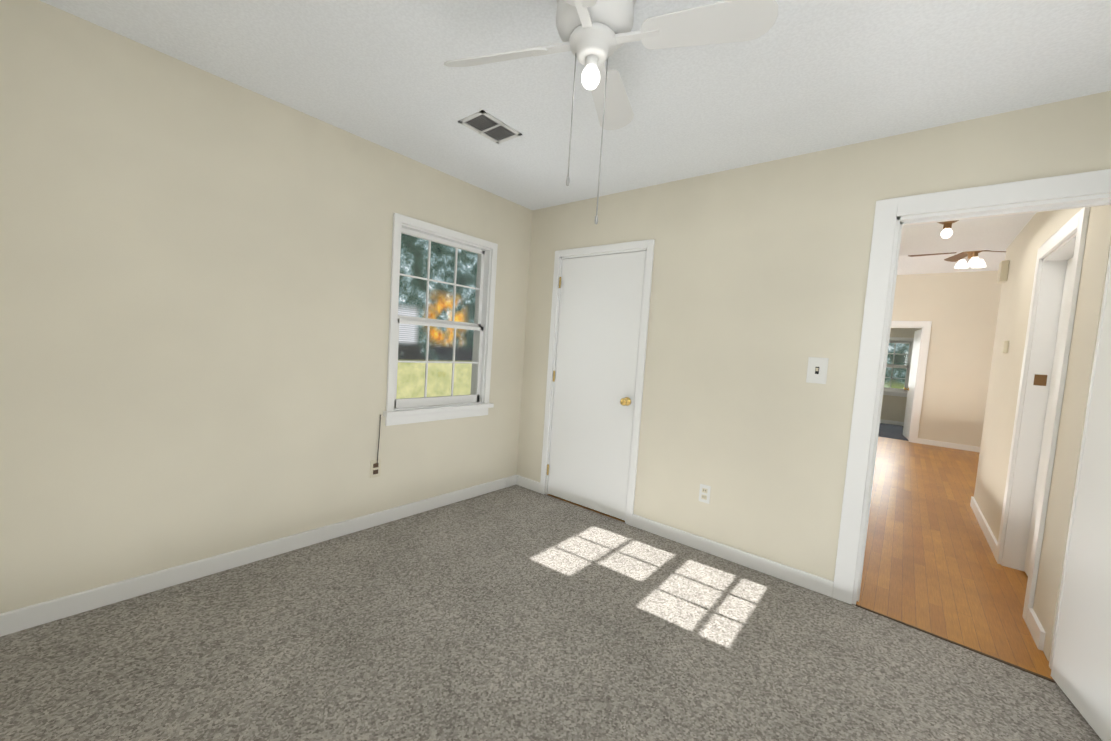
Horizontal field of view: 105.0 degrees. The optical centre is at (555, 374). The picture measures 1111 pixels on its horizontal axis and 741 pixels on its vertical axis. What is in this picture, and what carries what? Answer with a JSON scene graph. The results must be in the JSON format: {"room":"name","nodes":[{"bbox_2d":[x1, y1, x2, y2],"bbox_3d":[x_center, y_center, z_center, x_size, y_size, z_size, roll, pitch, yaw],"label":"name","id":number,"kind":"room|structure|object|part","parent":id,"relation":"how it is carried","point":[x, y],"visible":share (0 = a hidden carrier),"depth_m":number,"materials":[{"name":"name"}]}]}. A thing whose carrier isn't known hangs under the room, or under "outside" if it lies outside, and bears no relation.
{"room":"bedroom","nodes":[
{"label":"bedroom","id":0,"kind":"room"},
{"bbox_2d":[0,0,532,612],"bbox_3d":[-1.331,-0.213,2.642,0.150,2.440,3.370,7,5,39],"label":"wall","id":1,"kind":"structure","parent":0,"point":[194,292],"depth_m":2.02,"materials":[{"name":"beige paint"}]},
{"bbox_2d":[0,475,515,636],"bbox_3d":[-1.323,0.965,2.689,0.025,0.088,3.076,7,5,39],"label":"baseboard","id":2,"kind":"structure","parent":1,"relation":"attached to","point":[23,618],"depth_m":2.15,"materials":[{"name":"white wood"}]},
{"bbox_2d":[370,459,380,477],"bbox_3d":[-1.188,0.619,2.813,0.005,0.116,0.070,7,5,39],"label":"outlet","id":3,"kind":"object","parent":1,"relation":"attached to","point":[376,468],"visible":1,"depth_m":2.81,"materials":[{"name":"beige plastic"}]},
{"bbox_2d":[373,463,378,474],"bbox_3d":[-1.185,0.619,2.810,0.003,0.072,0.034,7,5,39],"label":"insert","id":4,"kind":"object","parent":3,"relation":"attached to","point":[375,465],"visible":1,"depth_m":2.81,"materials":[{"name":"brown"}]},
{"bbox_2d":[377,415,380,463],"bbox_3d":[-1.161,0.423,2.801,0.008,0.325,0.016,7,5,39],"label":"cord","id":5,"kind":"object","parent":3,"relation":"attached to","point":[378,440],"visible":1,"depth_m":2.80,"materials":[{"name":"brown"}]},
{"bbox_2d":[383,213,497,425],"bbox_3d":[-0.844,-0.362,3.170,0.205,1.390,0.933,7,5,39],"label":"window","id":6,"kind":"structure","parent":1,"relation":"in","point":[425,408],"depth_m":3.16,"materials":[{"name":"white wood"}]},
{"bbox_3d":[-0.851,-0.400,3.175,0.034,1.131,0.709,7,5,39],"label":"glass","id":7,"kind":"part","parent":6,"relation":"part of","materials":[{"name":"clear glass"}]},
{"bbox_2d":[0,485,1101,740],"bbox_3d":[-0.046,1.199,1.523,3.800,0.060,3.250,7,5,39],"label":"floor carpet","id":8,"kind":"object","parent":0,"point":[516,613],"visible":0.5,"depth_m":1.74,"materials":[{"name":"grey carpet"}]},
{"bbox_2d":[40,0,1110,255],"bbox_3d":[1.055,-1.334,2.497,3.800,0.120,6.200,7,5,39],"label":"ceiling","id":9,"kind":"structure","parent":0,"point":[800,77],"depth_m":1.82,"materials":[{"name":"white paint"}]},
{"bbox_2d":[458,110,521,143],"bbox_3d":[-0.355,-1.351,2.336,0.200,0.010,0.290,7,5,39],"label":"ceiling vent","id":10,"kind":"object","parent":9,"relation":"in","point":[489,126],"visible":1,"depth_m":2.33,"materials":[{"name":"white metal"}]},
{"bbox_2d":[444,0,777,223],"bbox_3d":[0.111,-0.890,1.427,0.828,0.747,0.829,2,4,-28],"label":"fan","id":11,"kind":"object","parent":9,"relation":"hanging from","point":[594,35],"visible":1,"depth_m":1.36,"materials":[{"name":"white plastic"}]},
{"bbox_3d":[0.117,-0.991,1.421,0.062,0.071,0.062,7,5,39],"label":"bulb","id":12,"kind":"part","parent":11,"relation":"part of","materials":[{"name":"white glass"}]},
{"bbox_2d":[937,220,958,238],"bbox_3d":[2.983,-1.119,3.244,0.170,0.158,0.170,7,5,39],"label":"hall light","id":13,"kind":"object","parent":9,"relation":"attached to","point":[946,232],"visible":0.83,"depth_m":3.23,"materials":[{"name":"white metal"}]},
{"bbox_3d":[2.980,-1.078,3.247,0.066,0.076,0.066,7,5,39],"label":"bulb","id":14,"kind":"part","parent":13,"relation":"part of","materials":[{"name":"white glass"}]},
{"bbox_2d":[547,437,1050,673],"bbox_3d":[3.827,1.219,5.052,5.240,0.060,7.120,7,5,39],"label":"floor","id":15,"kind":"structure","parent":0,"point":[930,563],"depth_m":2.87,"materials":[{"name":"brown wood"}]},
{"bbox_2d":[517,91,1110,580],"bbox_3d":[1.164,-0.055,2.695,3.650,2.440,0.120,7,5,39],"label":"wall","id":16,"kind":"structure","parent":0,"point":[759,283],"depth_m":2.54,"materials":[{"name":"beige paint"}]},
{"bbox_2d":[516,475,539,492],"bbox_3d":[-0.233,0.965,3.770,0.273,0.088,0.019,7,5,39],"label":"baseboard","id":17,"kind":"structure","parent":16,"relation":"attached to","point":[522,481],"depth_m":3.77,"materials":[{"name":"white wood"}]},
{"bbox_2d":[547,277,560,474],"bbox_3d":[-0.014,0.022,3.583,0.019,1.670,0.015,7,5,39],"label":"closet door hinges","id":18,"kind":"object","parent":16,"relation":"attached to","point":[554,374],"visible":1,"depth_m":3.58,"materials":[{"name":"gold metal"}]},
{"bbox_2d":[547,251,645,520],"bbox_3d":[0.276,0.065,3.332,0.762,1.979,0.105,7,5,39],"label":"closet door","id":19,"kind":"structure","parent":16,"relation":"in","point":[597,354],"depth_m":3.32,"materials":[{"name":"white wood"}]},
{"bbox_3d":[0.508,0.196,3.120,0.064,0.064,0.070,7,5,39],"label":"knob","id":20,"kind":"part","parent":19,"relation":"part of","materials":[{"name":"gold metal"}]},
{"bbox_2d":[540,239,654,525],"bbox_3d":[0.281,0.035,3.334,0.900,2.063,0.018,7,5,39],"label":"door frame","id":21,"kind":"structure","parent":16,"relation":"attached to","point":[649,245],"depth_m":3.11,"materials":[{"name":"white wood"}]},
{"bbox_2d":[699,484,710,503],"bbox_3d":[0.973,0.776,2.781,0.070,0.116,0.005,7,5,39],"label":"outlet","id":22,"kind":"object","parent":16,"relation":"attached to","point":[701,493],"visible":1,"depth_m":2.78,"materials":[{"name":"white plastic"}]},
{"bbox_2d":[701,488,707,499],"bbox_3d":[0.971,0.776,2.778,0.034,0.072,0.003,7,5,39],"label":"socket","id":23,"kind":"object","parent":22,"relation":"attached to","point":[704,497],"visible":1,"depth_m":2.78,"materials":[{"name":"beige plastic"}]},
{"bbox_2d":[632,514,833,596],"bbox_3d":[1.041,1.116,2.723,1.240,0.088,0.016,7,5,39],"label":"baseboard","id":24,"kind":"structure","parent":16,"relation":"attached to","point":[801,578],"depth_m":2.63,"materials":[{"name":"white wood"}]},
{"bbox_2d":[806,357,828,383],"bbox_3d":[1.457,-0.025,2.373,0.096,0.144,0.005,7,5,39],"label":"light switch","id":25,"kind":"object","parent":16,"relation":"attached to","point":[821,376],"visible":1,"depth_m":2.37,"materials":[{"name":"white plastic"}]},
{"bbox_2d":[832,169,1110,668],"bbox_3d":[1.975,0.201,2.019,0.920,2.123,0.138,7,5,39],"label":"door frame","id":26,"kind":"structure","parent":16,"relation":"attached to","point":[888,212],"depth_m":2.17,"materials":[{"name":"white wood"}]},
{"bbox_2d":[1051,270,1110,740],"bbox_3d":[2.014,0.295,1.385,0.224,2.000,0.757,7,5,39],"label":"hall door","id":27,"kind":"structure","parent":16,"relation":"in","point":[1081,670],"depth_m":1.65,"materials":[{"name":"white wood"}]},
{"bbox_2d":[878,423,908,440],"bbox_3d":[6.925,1.172,8.816,3.240,0.062,2.630,7,5,39],"label":"floor","id":28,"kind":"structure","parent":0,"point":[890,431],"depth_m":8.56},
{"bbox_2d":[880,328,921,421],"bbox_3d":[7.793,-0.084,9.691,3.240,2.440,0.150,7,5,39],"label":"wall","id":29,"kind":"structure","parent":0,"point":[893,408],"depth_m":9.66,"materials":[{"name":"beige paint"}]},
{"bbox_2d":[880,419,903,425],"bbox_3d":[7.665,1.088,9.704,3.000,0.088,0.016,7,5,39],"label":"baseboard","id":30,"kind":"structure","parent":29,"relation":"attached to","point":[892,422],"depth_m":9.69,"materials":[{"name":"white"}]},
{"bbox_2d":[883,337,913,396],"bbox_3d":[7.605,-0.201,9.809,1.040,1.325,0.205,7,5,39],"label":"window","id":31,"kind":"structure","parent":29,"relation":"in","point":[897,391],"depth_m":9.64,"materials":[{"name":"white"}]},
{"bbox_3d":[7.631,-0.224,9.837,0.744,1.024,0.034,7,5,39],"label":"glass","id":32,"kind":"part","parent":31,"relation":"part of","materials":[{"name":"clear glass"}]},
{"bbox_2d":[892,271,1001,446],"bbox_3d":[6.174,-0.711,7.630,5.240,3.750,0.120,7,5,39],"label":"wall","id":33,"kind":"structure","parent":0,"point":[959,310],"depth_m":7.14,"materials":[{"name":"beige paint"}]},
{"bbox_2d":[891,321,931,442],"bbox_3d":[6.077,0.094,7.708,0.900,2.123,0.138,7,5,39],"label":"door frame","id":34,"kind":"structure","parent":33,"relation":"attached to","point":[921,377],"depth_m":7.42,"materials":[{"name":"white wood"}]},
{"bbox_2d":[902,329,921,439],"bbox_3d":[6.555,0.171,7.857,0.190,1.988,0.678,7,5,39],"label":"door","id":35,"kind":"structure","parent":33,"relation":"in","point":[912,381],"depth_m":7.85,"materials":[{"name":"white wood"}]},
{"bbox_2d":[917,438,979,451],"bbox_3d":[6.012,1.113,7.697,5.000,0.088,0.016,7,5,39],"label":"baseboard","id":36,"kind":"structure","parent":33,"relation":"attached to","point":[949,445],"depth_m":7.18,"materials":[{"name":"white wood"}]},
{"bbox_2d":[897,249,1005,274],"bbox_3d":[4.940,-2.096,5.928,5.240,0.770,4.290,7,5,39],"label":"ceiling","id":37,"kind":"structure","parent":0,"point":[908,265],"depth_m":7.01,"materials":[{"name":"white paint"}]},
{"bbox_2d":[908,250,1005,268],"bbox_3d":[5.420,-1.860,5.568,1.217,0.890,1.280,7,5,39],"label":"ceiling fan","id":38,"kind":"object","parent":37,"relation":"hanging from","point":[975,261],"visible":0.56,"depth_m":5.59,"materials":[{"name":"brown metal"}]},
{"bbox_2d":[875,611,1053,679],"bbox_3d":[1.880,1.262,2.004,0.774,0.004,0.062,7,5,39],"label":"threshold strip","id":39,"kind":"object","parent":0,"point":[1037,671],"visible":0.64,"depth_m":1.93,"materials":[{"name":"brown wood"}]},
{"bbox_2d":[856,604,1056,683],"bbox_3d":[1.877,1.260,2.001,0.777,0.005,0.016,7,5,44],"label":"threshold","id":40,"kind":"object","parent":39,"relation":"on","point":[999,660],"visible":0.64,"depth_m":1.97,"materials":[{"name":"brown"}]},
{"bbox_2d":[974,205,1110,660],"bbox_3d":[3.251,0.068,2.889,0.140,2.440,2.830,7,5,39],"label":"wall","id":41,"kind":"structure","parent":0,"point":[1038,231],"depth_m":2.12,"materials":[{"name":"beige paint"}]},
{"bbox_2d":[970,496,997,558],"bbox_3d":[3.544,1.227,3.520,0.036,0.088,1.536,7,5,39],"label":"baseboard","id":42,"kind":"structure","parent":41,"relation":"attached to","point":[988,533],"depth_m":3.39,"materials":[{"name":"white wood"}]},
{"bbox_2d":[997,260,1009,282],"bbox_3d":[4.000,-0.918,3.808,0.050,0.180,0.140,7,5,39],"label":"door chime","id":43,"kind":"object","parent":41,"relation":"attached to","point":[1003,270],"visible":1,"depth_m":3.76,"materials":[{"name":"beige plastic"}]},
{"bbox_2d":[1001,341,1008,352],"bbox_3d":[3.640,-0.225,3.452,0.028,0.100,0.100,7,5,39],"label":"thermostat","id":44,"kind":"object","parent":41,"relation":"attached to","point":[1004,347],"visible":0.98,"depth_m":3.42,"materials":[{"name":"beige plastic"}]},
{"bbox_2d":[1026,607,1045,650],"bbox_3d":[2.356,1.243,2.092,0.016,0.088,0.260,7,5,39],"label":"baseboard","id":45,"kind":"structure","parent":41,"relation":"attached to","point":[1036,629],"depth_m":2.06,"materials":[{"name":"white wood"}]},
{"bbox_2d":[996,207,1089,622],"bbox_3d":[2.862,0.235,2.454,0.158,2.113,0.960,7,5,39],"label":"door frame","id":46,"kind":"structure","parent":41,"relation":"attached to","point":[1049,301],"depth_m":2.73,"materials":[{"name":"white wood"}]},
{"bbox_2d":[1033,374,1047,385],"bbox_3d":[3.116,0.034,2.739,0.055,0.070,0.002,7,5,39],"label":"plate","id":47,"kind":"object","parent":46,"relation":"attached to","point":[1040,380],"visible":1,"depth_m":2.74,"materials":[{"name":"brown metal"}]},
{"bbox_2d":[1024,257,1072,575],"bbox_3d":[2.903,0.286,2.421,0.035,1.998,0.760,7,5,39],"label":"door","id":48,"kind":"structure","parent":41,"relation":"in","point":[1048,415],"depth_m":2.68,"materials":[{"name":"white wood"}]},
{"label":"outside","id":49,"kind":"structure","parent":0,"visible":0},
{"bbox_2d":[396,233,477,398],"bbox_3d":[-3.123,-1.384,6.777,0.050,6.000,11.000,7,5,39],"label":"window panes","id":50,"kind":"structure","parent":49,"point":[438,267],"depth_m":7.88,"materials":[{"name":"clear glass"}]},
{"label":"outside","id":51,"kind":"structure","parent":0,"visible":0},
{"bbox_2d":[884,343,908,388],"bbox_3d":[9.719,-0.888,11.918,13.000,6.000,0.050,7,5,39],"label":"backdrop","id":52,"kind":"structure","parent":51,"point":[898,361],"depth_m":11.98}
]}

